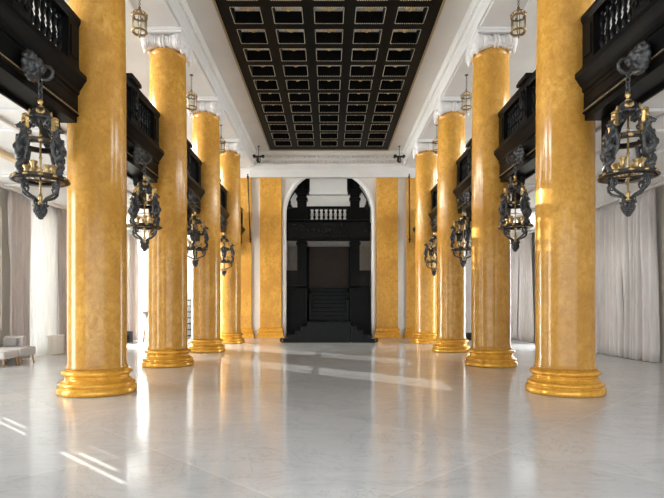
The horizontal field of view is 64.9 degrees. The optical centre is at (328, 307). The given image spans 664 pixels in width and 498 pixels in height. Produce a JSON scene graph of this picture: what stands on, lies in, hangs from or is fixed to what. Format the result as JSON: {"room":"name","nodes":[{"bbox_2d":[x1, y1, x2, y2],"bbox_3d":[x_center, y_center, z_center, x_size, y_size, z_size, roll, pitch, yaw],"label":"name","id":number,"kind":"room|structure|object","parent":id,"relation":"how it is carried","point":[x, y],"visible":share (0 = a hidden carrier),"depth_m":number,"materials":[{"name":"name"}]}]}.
{"room":"grand ballroom","nodes":[
{"label":"grand ballroom","id":0,"kind":"room"},
{"bbox_2d":[0,187,129,361],"bbox_3d":[-9.287,-3.120,12.765,0.425,9.240,27.530,0,0,0],"label":"wall","id":1,"kind":"structure","parent":0,"point":[5,269],"depth_m":14.64,"materials":[{"name":"beige paint"}]},
{"bbox_2d":[0,94,190,242],"bbox_3d":[-6.940,-3.495,15.450,4.320,0.470,21.700,0,0,0],"label":"ceiling","id":2,"kind":"structure","parent":0,"point":[10,112],"depth_m":11.81,"materials":[{"name":"white paint"}]},
{"bbox_2d":[30,200,57,356],"bbox_3d":[-8.989,-0.880,16.351,0.056,4.720,2.209,0,0,0],"label":"sheer curtain","id":3,"kind":"object","parent":2,"relation":"hanging from","point":[43,263],"visible":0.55,"depth_m":16.42,"materials":[{"name":"white fabric"}]},
{"bbox_2d":[138,239,147,338],"bbox_3d":[-8.990,-0.880,25.030,0.008,4.720,2.201,0,0,0],"label":"sheer curtain","id":4,"kind":"object","parent":2,"relation":"hanging from","point":[142,256],"visible":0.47,"depth_m":25.17,"materials":[{"name":"white fabric"}]},
{"bbox_3d":[-8.900,-3.310,16.350,0.030,0.030,3.500,0,0,0],"label":"rail","id":5,"kind":"object","parent":2,"relation":"attached to","visible":0},
{"bbox_2d":[8,190,30,361],"bbox_3d":[-8.859,-0.898,14.962,0.197,4.766,0.988,0,0,0],"label":"curtain","id":6,"kind":"object","parent":5,"relation":"hanging from","point":[19,206],"visible":0.82,"depth_m":14.96,"materials":[{"name":"grey fabric"}]},
{"bbox_2d":[57,208,66,352],"bbox_3d":[-8.848,-0.898,17.475,0.191,4.766,0.952,0,0,0],"label":"curtain","id":7,"kind":"object","parent":5,"relation":"hanging from","point":[61,214],"visible":0.64,"depth_m":17.21,"materials":[{"name":"grey fabric"}]},
{"bbox_3d":[-8.900,-3.310,24.740,0.030,0.030,2.920,0,0,0],"label":"rail","id":8,"kind":"object","parent":2,"relation":"attached to","visible":0},
{"bbox_2d":[128,234,138,340],"bbox_3d":[-8.873,-0.898,23.643,0.189,4.766,0.984,0,0,0],"label":"curtain","id":9,"kind":"object","parent":8,"relation":"hanging from","point":[133,270],"visible":0.92,"depth_m":23.59,"materials":[{"name":"grey fabric"}]},
{"bbox_2d":[147,263,147,310],"bbox_3d":[-8.877,-0.898,25.935,0.167,4.766,0.508,0,0,0],"label":"curtain","id":10,"kind":"object","parent":8,"relation":"hanging from","point":[147,263],"visible":0.04,"depth_m":25.70,"materials":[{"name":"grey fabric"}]},
{"bbox_2d":[187,168,470,337],"bbox_3d":[0.000,-3.120,26.500,19.000,9.240,0.400,0,0,0],"label":"wall","id":11,"kind":"structure","parent":0,"point":[286,183],"depth_m":26.30,"materials":[{"name":"white paint"}]},
{"bbox_2d":[131,0,147,38],"bbox_3d":[-4.170,-6.503,11.490,0.369,1.147,0.354,0,0,0],"label":"lantern","id":12,"kind":"object","parent":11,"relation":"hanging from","point":[139,28],"visible":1,"depth_m":11.47,"materials":[{"name":"brown metal"}]},
{"bbox_2d":[125,0,255,167],"bbox_3d":[-4.160,-7.390,15.450,1.120,0.700,21.700,0,0,0],"label":"entablature beam","id":13,"kind":"structure","parent":11,"relation":"attached to","point":[207,80],"depth_m":15.67,"materials":[{"name":"white paint"}]},
{"bbox_2d":[186,74,197,111],"bbox_3d":[-4.170,-6.503,15.830,0.369,1.147,0.354,0,0,-17],"label":"lantern","id":14,"kind":"object","parent":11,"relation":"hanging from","point":[191,75],"visible":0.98,"depth_m":15.80,"materials":[{"name":"gold metal"}]},
{"bbox_2d":[220,125,225,153],"bbox_3d":[-4.170,-6.503,20.170,0.369,1.147,0.354,0,0,-34],"label":"lantern","id":15,"kind":"object","parent":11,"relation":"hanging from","point":[221,138],"visible":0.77,"depth_m":20.15,"materials":[{"name":"gold metal"}]},
{"bbox_2d":[240,178,254,337],"bbox_3d":[-4.300,-2.510,26.158,1.120,8.020,0.280,0,0,0],"label":"pilaster","id":16,"kind":"object","parent":11,"relation":"attached to","point":[246,246],"visible":0.57,"depth_m":26.16,"materials":[{"name":"yellow stone"}]},
{"bbox_2d":[247,174,251,242],"bbox_3d":[-3.985,-4.970,26.064,0.230,3.422,0.153,0,0,0],"label":"pole","id":17,"kind":"object","parent":16,"relation":"attached to","point":[250,239],"visible":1,"depth_m":25.99,"materials":[{"name":"black metal"}]},
{"bbox_2d":[257,178,283,337],"bbox_3d":[-2.920,-2.510,26.148,1.360,8.020,0.300,0,0,0],"label":"pilaster","id":18,"kind":"object","parent":11,"relation":"attached to","point":[270,188],"visible":0.97,"depth_m":26.14,"materials":[{"name":"yellow stone"}]},
{"bbox_2d":[250,151,407,178],"bbox_3d":[0.000,-7.130,25.980,7.900,1.220,0.640,0,0,0],"label":"entablature beam","id":19,"kind":"structure","parent":11,"relation":"attached to","point":[275,164],"depth_m":26.00,"materials":[{"name":"white paint"}]},
{"bbox_2d":[282,178,375,336],"bbox_3d":[0.000,-2.795,26.250,4.700,8.590,0.100,0,0,0],"label":"trim","id":20,"kind":"structure","parent":11,"relation":"attached to","point":[298,180],"depth_m":26.21,"materials":[{"name":"white paint"}]},
{"bbox_2d":[374,178,400,337],"bbox_3d":[2.920,-2.510,26.148,1.360,8.020,0.300,0,0,0],"label":"pilaster","id":21,"kind":"object","parent":11,"relation":"attached to","point":[386,188],"visible":0.97,"depth_m":26.14,"materials":[{"name":"yellow stone"}]},
{"bbox_2d":[403,178,415,337],"bbox_3d":[4.300,-2.510,26.158,1.120,8.020,0.280,0,0,0],"label":"pilaster","id":22,"kind":"object","parent":11,"relation":"attached to","point":[410,247],"visible":0.52,"depth_m":26.16,"materials":[{"name":"yellow stone"}]},
{"bbox_2d":[408,174,410,242],"bbox_3d":[4.010,-4.970,26.064,0.120,3.420,0.153,0,0,0],"label":"pole","id":23,"kind":"object","parent":22,"relation":"attached to","point":[409,239],"visible":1,"depth_m":25.99,"materials":[{"name":"black metal"}]},
{"bbox_2d":[432,125,437,153],"bbox_3d":[4.170,-6.503,20.170,0.369,1.147,0.354,0,0,-34],"label":"lantern","id":24,"kind":"object","parent":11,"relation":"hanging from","point":[436,138],"visible":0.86,"depth_m":20.15,"materials":[{"name":"gold metal"}]},
{"bbox_2d":[461,74,471,111],"bbox_3d":[4.170,-6.503,15.830,0.369,1.147,0.354,0,0,-17],"label":"lantern","id":25,"kind":"object","parent":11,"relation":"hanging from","point":[466,91],"visible":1,"depth_m":15.78,"materials":[{"name":"gold metal"}]},
{"bbox_2d":[402,0,533,167],"bbox_3d":[4.160,-7.390,15.450,1.120,0.700,21.700,0,0,0],"label":"entablature beam","id":26,"kind":"structure","parent":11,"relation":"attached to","point":[451,79],"depth_m":15.54,"materials":[{"name":"white paint"}]},
{"bbox_2d":[510,0,526,38],"bbox_3d":[4.170,-6.503,11.490,0.369,1.147,0.354,0,0,0],"label":"lantern","id":27,"kind":"object","parent":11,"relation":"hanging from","point":[518,26],"visible":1,"depth_m":11.47,"materials":[{"name":"gold metal"}]},
{"bbox_2d":[287,233,370,333],"bbox_3d":[0.000,-1.450,30.030,5.000,5.900,0.340,0,0,0],"label":"wall","id":28,"kind":"structure","parent":0,"point":[365,247],"depth_m":29.90,"materials":[{"name":"grey paint"}]},
{"bbox_2d":[307,247,349,291],"bbox_3d":[0.000,-2.200,29.920,2.520,2.600,0.160,0,0,0],"label":"door","id":29,"kind":"structure","parent":28,"relation":"in","point":[327,267],"depth_m":29.90,"materials":[{"name":"brown wood"}]},
{"bbox_2d":[32,0,629,150],"bbox_3d":[0.000,-7.905,14.800,19.000,0.470,32.400,0,0,0],"label":"ceiling","id":30,"kind":"structure","parent":0,"point":[298,75],"depth_m":16.46,"materials":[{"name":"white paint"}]},
{"bbox_2d":[252,146,264,162],"bbox_3d":[-3.360,-7.340,24.943,0.564,0.800,0.239,0,0,0],"label":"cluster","id":31,"kind":"object","parent":30,"relation":"hanging from","point":[253,155],"visible":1,"depth_m":24.92,"materials":[{"name":"black metal"}]},
{"bbox_2d":[393,146,404,162],"bbox_3d":[3.360,-7.340,24.943,0.564,0.800,0.239,0,0,0],"label":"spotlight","id":32,"kind":"object","parent":30,"relation":"hanging from","point":[399,157],"visible":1,"depth_m":24.92,"materials":[{"name":"black metal"}]},
{"bbox_2d":[291,179,370,222],"bbox_3d":[0.000,-6.070,30.060,5.000,3.340,0.280,0,0,0],"label":"wall","id":33,"kind":"structure","parent":0,"point":[323,192],"depth_m":30.00,"materials":[{"name":"paint"}]},
{"bbox_2d":[0,334,663,497],"bbox_3d":[0.000,1.600,15.000,19.200,0.200,32.000,0,0,0],"label":"floor","id":34,"kind":"structure","parent":0,"point":[256,417],"depth_m":6.45,"materials":[{"name":"grey stone"}]},
{"bbox_2d":[0,350,18,367],"bbox_3d":[-8.525,1.296,13.340,0.850,0.412,0.640,0,0,0],"label":"ottoman","id":35,"kind":"object","parent":34,"relation":"on","point":[4,354],"visible":1,"depth_m":13.23,"materials":[{"name":"grey fabric"}]},
{"bbox_2d":[0,336,35,364],"bbox_3d":[-8.490,1.131,14.060,0.820,0.742,0.740,0,0,0],"label":"lounge chair","id":36,"kind":"object","parent":34,"relation":"on","point":[24,350],"visible":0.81,"depth_m":14.19,"materials":[{"name":"grey fabric"}]},
{"bbox_2d":[3,338,17,345],"bbox_3d":[-8.660,0.925,14.190,0.380,0.240,0.120,0,0,0],"label":"cushion","id":37,"kind":"object","parent":36,"relation":"on","point":[6,341],"visible":1,"depth_m":14.13,"materials":[{"name":"grey fabric"}]},
{"bbox_2d":[46,335,64,354],"bbox_3d":[-8.660,1.160,16.550,0.180,0.600,0.780,0,0,0],"label":"radiator cover","id":38,"kind":"object","parent":34,"relation":"on","point":[55,342],"visible":1,"depth_m":16.39,"materials":[{"name":"beige paint"}]},
{"bbox_2d":[53,337,63,352],"bbox_3d":[-8.584,1.170,16.549,0.012,0.460,0.658,0,0,0],"label":"grille","id":39,"kind":"object","parent":38,"relation":"attached to","point":[58,342],"depth_m":16.56,"materials":[{"name":"white paint"}]},
{"bbox_2d":[56,0,136,397],"bbox_3d":[-4.135,-2.781,9.320,1.323,8.563,1.323,0,0,0],"label":"column","id":40,"kind":"structure","parent":34,"relation":"on","point":[97,366],"depth_m":8.90,"materials":[{"name":"yellow stone"}]},
{"bbox_2d":[0,0,86,155],"bbox_3d":[-4.405,-3.755,7.150,0.610,2.570,3.370,0,0,0],"label":"balcony","id":41,"kind":"object","parent":40,"relation":"attached to","point":[20,29],"visible":0.97,"depth_m":7.88,"materials":[{"name":"black wood"}]},
{"bbox_2d":[20,49,53,81],"bbox_3d":[-4.096,-3.378,7.249,0.405,0.431,0.363,0,0,31],"label":"bracket","id":42,"kind":"object","parent":41,"relation":"attached to","point":[33,67],"visible":0.98,"depth_m":7.21,"materials":[{"name":"black metal"}]},
{"bbox_2d":[9,77,70,219],"bbox_3d":[-4.030,-2.230,7.290,0.758,1.992,0.758,0,0,-40],"label":"lantern","id":43,"kind":"object","parent":41,"relation":"hanging from","point":[21,146],"visible":1,"depth_m":7.18,"materials":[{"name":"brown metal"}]},
{"bbox_2d":[127,331,132,342],"bbox_3d":[-8.620,1.250,22.393,0.300,0.500,0.314,0,0,0],"label":"floor speaker","id":44,"kind":"object","parent":34,"relation":"on","point":[129,333],"visible":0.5,"depth_m":22.26,"materials":[{"name":"black plastic"}]},
{"bbox_2d":[143,311,147,340],"bbox_3d":[-8.484,0.824,24.250,0.501,1.367,0.470,0,0,0],"label":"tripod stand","id":45,"kind":"object","parent":34,"relation":"on","point":[145,313],"visible":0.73,"depth_m":24.21,"materials":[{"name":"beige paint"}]},
{"bbox_2d":[141,26,193,367],"bbox_3d":[-4.215,-2.781,13.660,1.323,8.563,1.323,0,0,0],"label":"column","id":46,"kind":"structure","parent":34,"relation":"on","point":[169,48],"depth_m":13.23,"materials":[{"name":"yellow stone"}]},
{"bbox_2d":[126,73,163,204],"bbox_3d":[-4.465,-3.785,11.490,0.610,2.570,3.370,0,0,0],"label":"balcony","id":47,"kind":"object","parent":46,"relation":"attached to","point":[142,118],"visible":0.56,"depth_m":12.11,"materials":[{"name":"black wood"}]},
{"bbox_2d":[132,144,151,163],"bbox_3d":[-4.156,-3.378,11.449,0.405,0.431,0.363,0,0,31],"label":"bracket","id":48,"kind":"object","parent":47,"relation":"attached to","point":[139,155],"visible":1,"depth_m":11.41,"materials":[{"name":"black metal"}]},
{"bbox_2d":[127,161,161,251],"bbox_3d":[-4.060,-2.230,11.490,0.758,1.992,0.758,0,0,-15],"label":"lantern","id":49,"kind":"object","parent":47,"relation":"hanging from","point":[154,207],"visible":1,"depth_m":11.37,"materials":[{"name":"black metal"}]},
{"bbox_2d":[187,96,225,352],"bbox_3d":[-4.240,-2.781,18.000,1.323,8.563,1.323,0,0,0],"label":"column","id":50,"kind":"structure","parent":34,"relation":"on","point":[206,276],"depth_m":17.58,"materials":[{"name":"yellow stone"}]},
{"bbox_2d":[187,139,204,230],"bbox_3d":[-4.465,-3.785,15.830,0.610,2.570,3.370,0,0,0],"label":"balcony","id":51,"kind":"object","parent":50,"relation":"attached to","point":[194,163],"visible":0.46,"depth_m":16.77,"materials":[{"name":"black wood"}]},
{"bbox_2d":[187,189,199,203],"bbox_3d":[-4.156,-3.378,15.789,0.405,0.431,0.363,0,0,31],"label":"bracket","id":52,"kind":"object","parent":51,"relation":"attached to","point":[191,197],"visible":0.9,"depth_m":15.74,"materials":[{"name":"black metal"}]},
{"bbox_2d":[187,204,208,266],"bbox_3d":[-4.060,-2.230,15.830,0.758,1.992,0.758,0,0,-39],"label":"lantern","id":53,"kind":"object","parent":51,"relation":"hanging from","point":[194,234],"visible":0.82,"depth_m":15.78,"materials":[{"name":"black metal"}]},
{"bbox_2d":[188,241,201,246],"bbox_3d":[-4.060,-1.890,15.830,0.416,0.241,0.433,0,0,0],"label":"candle","id":54,"kind":"object","parent":53,"relation":"on","point":[197,243],"depth_m":15.75,"materials":[{"name":"gold metal"}]},
{"bbox_2d":[220,139,244,343],"bbox_3d":[-4.265,-2.781,22.340,1.323,8.563,1.323,0,0,0],"label":"column","id":55,"kind":"structure","parent":34,"relation":"on","point":[231,333],"depth_m":21.91,"materials":[{"name":"yellow stone"}]},
{"bbox_2d":[220,179,229,232],"bbox_3d":[-4.465,-3.785,20.170,0.610,2.570,3.370,0,0,0],"label":"balcony","id":56,"kind":"object","parent":55,"relation":"attached to","point":[223,192],"visible":0.16,"depth_m":21.38,"materials":[{"name":"black wood"}]},
{"bbox_2d":[220,215,227,225],"bbox_3d":[-4.156,-3.378,20.129,0.405,0.431,0.363,0,0,31],"label":"bracket","id":57,"kind":"object","parent":56,"relation":"attached to","point":[222,220],"visible":0.57,"depth_m":20.13,"materials":[{"name":"brown metal"}]},
{"bbox_2d":[220,226,234,275],"bbox_3d":[-4.060,-2.230,20.170,0.758,1.992,0.758,0,0,37],"label":"lantern","id":58,"kind":"object","parent":56,"relation":"hanging from","point":[224,259],"visible":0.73,"depth_m":20.10,"materials":[{"name":"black metal"}]},
{"bbox_2d":[241,207,244,243],"bbox_3d":[-4.465,-3.785,24.390,0.610,2.570,3.134,0,0,0],"label":"balcony","id":59,"kind":"object","parent":55,"relation":"attached to","point":[242,227],"visible":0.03,"depth_m":25.63,"materials":[{"name":"black wood"}]},
{"bbox_2d":[287,179,370,334],"bbox_3d":[-0.030,-2.650,27.879,4.692,8.300,3.282,0,0,0],"label":"portal","id":60,"kind":"object","parent":34,"relation":"on","point":[356,227],"visible":0.99,"depth_m":26.41,"materials":[{"name":"black wood"}]},
{"bbox_2d":[280,288,377,342],"bbox_3d":[0.000,0.205,26.205,4.263,2.590,7.270,0,0,0],"label":"staircase","id":61,"kind":"structure","parent":34,"relation":"on","point":[328,322],"depth_m":22.61,"materials":[{"name":"black wood"}]},
{"bbox_2d":[411,139,437,343],"bbox_3d":[4.180,-2.781,22.340,1.323,8.563,1.323,0,0,0],"label":"column","id":62,"kind":"structure","parent":34,"relation":"on","point":[425,332],"depth_m":21.91,"materials":[{"name":"yellow stone"}]},
{"bbox_2d":[432,96,470,352],"bbox_3d":[4.220,-2.781,18.000,1.323,8.563,1.323,0,0,0],"label":"column","id":63,"kind":"structure","parent":34,"relation":"on","point":[451,276],"depth_m":17.57,"materials":[{"name":"yellow stone"}]},
{"bbox_2d":[428,184,436,231],"bbox_3d":[4.465,-3.795,20.170,0.610,2.570,3.370,0,0,0],"label":"balcony","id":64,"kind":"object","parent":63,"relation":"attached to","point":[433,213],"visible":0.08,"depth_m":21.45,"materials":[{"name":"black wood"}]},
{"bbox_2d":[423,226,436,275],"bbox_3d":[4.060,-2.230,20.170,0.758,1.992,0.758,0,0,33],"label":"lantern","id":65,"kind":"object","parent":64,"relation":"hanging from","point":[433,238],"visible":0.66,"depth_m":20.09,"materials":[{"name":"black metal"}]},
{"bbox_2d":[430,216,436,225],"bbox_3d":[4.156,-3.378,20.129,0.405,0.431,0.363,0,0,-31],"label":"bracket","id":66,"kind":"object","parent":64,"relation":"attached to","point":[435,218],"visible":0.42,"depth_m":20.15,"materials":[{"name":"brown metal"}]},
{"bbox_2d":[466,333,470,339],"bbox_3d":[6.450,1.320,24.093,0.360,0.360,0.314,0,0,0],"label":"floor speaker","id":67,"kind":"object","parent":34,"relation":"on","point":[468,335],"visible":0.42,"depth_m":23.95,"materials":[{"name":"black plastic"}]},
{"bbox_2d":[465,26,517,367],"bbox_3d":[4.235,-2.781,13.660,1.323,8.563,1.323,0,0,0],"label":"column","id":68,"kind":"structure","parent":34,"relation":"on","point":[489,48],"depth_m":13.23,"materials":[{"name":"yellow stone"}]},
{"bbox_2d":[453,138,471,229],"bbox_3d":[4.465,-3.795,15.830,0.610,2.570,3.370,0,0,0],"label":"balcony","id":69,"kind":"object","parent":68,"relation":"attached to","point":[464,162],"visible":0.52,"depth_m":16.71,"materials":[{"name":"black wood"}]},
{"bbox_2d":[450,203,470,266],"bbox_3d":[4.070,-2.230,15.830,0.758,1.992,0.758,0,0,-39],"label":"lantern","id":70,"kind":"object","parent":69,"relation":"hanging from","point":[460,235],"visible":0.77,"depth_m":15.77,"materials":[{"name":"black metal"}]},
{"bbox_2d":[457,241,469,246],"bbox_3d":[4.070,-1.890,15.830,0.416,0.241,0.433,0,0,0],"label":"candle","id":71,"kind":"object","parent":70,"relation":"on","point":[458,242],"depth_m":15.74,"materials":[{"name":"gold metal"}]},
{"bbox_2d":[458,189,471,203],"bbox_3d":[4.156,-3.378,15.789,0.405,0.431,0.363,0,0,-31],"label":"bracket","id":72,"kind":"object","parent":69,"relation":"attached to","point":[466,197],"visible":1,"depth_m":15.74,"materials":[{"name":"brown metal"}]},
{"bbox_2d":[494,70,535,204],"bbox_3d":[4.465,-3.795,11.490,0.610,2.570,3.370,0,0,0],"label":"balcony","id":73,"kind":"object","parent":68,"relation":"attached to","point":[517,117],"visible":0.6,"depth_m":11.91,"materials":[{"name":"black wood"}]},
{"bbox_2d":[497,162,533,251],"bbox_3d":[4.100,-2.230,11.490,0.758,1.992,0.758,0,0,37],"label":"lantern","id":74,"kind":"object","parent":73,"relation":"hanging from","point":[506,221],"visible":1,"depth_m":11.38,"materials":[{"name":"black metal"}]},
{"bbox_2d":[505,216,524,226],"bbox_3d":[4.100,-1.890,11.490,0.404,0.241,0.435,0,0,0],"label":"candle","id":75,"kind":"object","parent":74,"relation":"on","point":[510,220],"depth_m":11.39,"materials":[{"name":"gold metal"}]},
{"bbox_2d":[506,144,525,163],"bbox_3d":[4.156,-3.378,11.449,0.405,0.431,0.363,0,0,-31],"label":"bracket","id":76,"kind":"object","parent":73,"relation":"attached to","point":[518,155],"visible":1,"depth_m":11.41,"materials":[{"name":"brown metal"}]},
{"bbox_2d":[525,0,606,397],"bbox_3d":[4.210,-2.781,9.320,1.323,8.563,1.323,0,0,0],"label":"column","id":77,"kind":"structure","parent":34,"relation":"on","point":[564,366],"depth_m":8.90,"materials":[{"name":"yellow stone"}]},
{"bbox_2d":[575,0,663,151],"bbox_3d":[4.465,-3.795,7.150,0.610,2.570,3.370,0,0,0],"label":"balcony","id":78,"kind":"object","parent":77,"relation":"attached to","point":[603,86],"visible":0.94,"depth_m":7.90,"materials":[{"name":"black wood"}]},
{"bbox_2d":[597,70,660,216],"bbox_3d":[4.050,-2.230,7.070,0.758,1.992,0.758,0,0,19],"label":"lantern","id":79,"kind":"object","parent":78,"relation":"hanging from","point":[648,141],"visible":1,"depth_m":6.95,"materials":[{"name":"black metal"}]},
{"bbox_2d":[611,156,646,178],"bbox_3d":[4.050,-1.890,7.070,0.411,0.241,0.434,0,0,0],"label":"candle","id":80,"kind":"object","parent":79,"relation":"on","point":[636,161],"depth_m":6.99,"materials":[{"name":"gold metal"}]},
{"bbox_2d":[617,40,651,75],"bbox_3d":[4.156,-3.378,7.029,0.405,0.431,0.363,0,0,-31],"label":"bracket","id":81,"kind":"object","parent":78,"relation":"attached to","point":[638,60],"visible":1,"depth_m":7.00,"materials":[{"name":"grey metal"}]},
{"bbox_2d":[466,90,663,242],"bbox_3d":[6.940,-3.495,15.450,4.320,0.470,21.700,0,0,0],"label":"ceiling","id":82,"kind":"structure","parent":0,"point":[656,103],"depth_m":12.22,"materials":[{"name":"white paint"}]},
{"bbox_3d":[8.880,-3.310,15.750,0.030,0.030,3.400,0,0,0],"label":"rail","id":83,"kind":"object","parent":82,"relation":"attached to","visible":0},
{"bbox_2d":[596,201,623,356],"bbox_3d":[8.900,-0.898,16.548,0.233,4.766,1.555,0,0,-3],"label":"curtain","id":84,"kind":"object","parent":83,"relation":"hanging from","point":[609,272],"visible":0.95,"depth_m":16.54,"materials":[{"name":"grey fabric"}]},
{"bbox_2d":[622,188,659,362],"bbox_3d":[8.887,-0.898,14.970,0.249,4.766,1.571,0,0,0],"label":"curtain","id":85,"kind":"object","parent":83,"relation":"hanging from","point":[639,230],"visible":0.94,"depth_m":14.76,"materials":[{"name":"grey fabric"}]},
{"bbox_3d":[8.880,-3.310,24.420,0.030,0.030,3.400,0,0,0],"label":"rail","id":86,"kind":"object","parent":82,"relation":"attached to","visible":0},
{"bbox_2d":[511,242,519,339],"bbox_3d":[8.901,-0.898,25.211,0.262,4.766,1.586,0,0,0],"label":"curtain","id":87,"kind":"object","parent":86,"relation":"hanging from","point":[515,261],"visible":0.48,"depth_m":24.90,"materials":[{"name":"grey fabric"}]},
{"bbox_2d":[518,233,533,341],"bbox_3d":[8.894,-0.898,23.626,0.242,4.766,1.579,0,0,0],"label":"curtain","id":88,"kind":"object","parent":86,"relation":"hanging from","point":[526,309],"visible":0.97,"depth_m":23.45,"materials":[{"name":"grey fabric"}]},
{"bbox_2d":[532,185,663,362],"bbox_3d":[9.287,-3.120,13.065,0.425,9.240,28.130,0,0,0],"label":"wall","id":89,"kind":"structure","parent":0,"point":[659,191],"depth_m":14.33,"materials":[{"name":"beige paint"}]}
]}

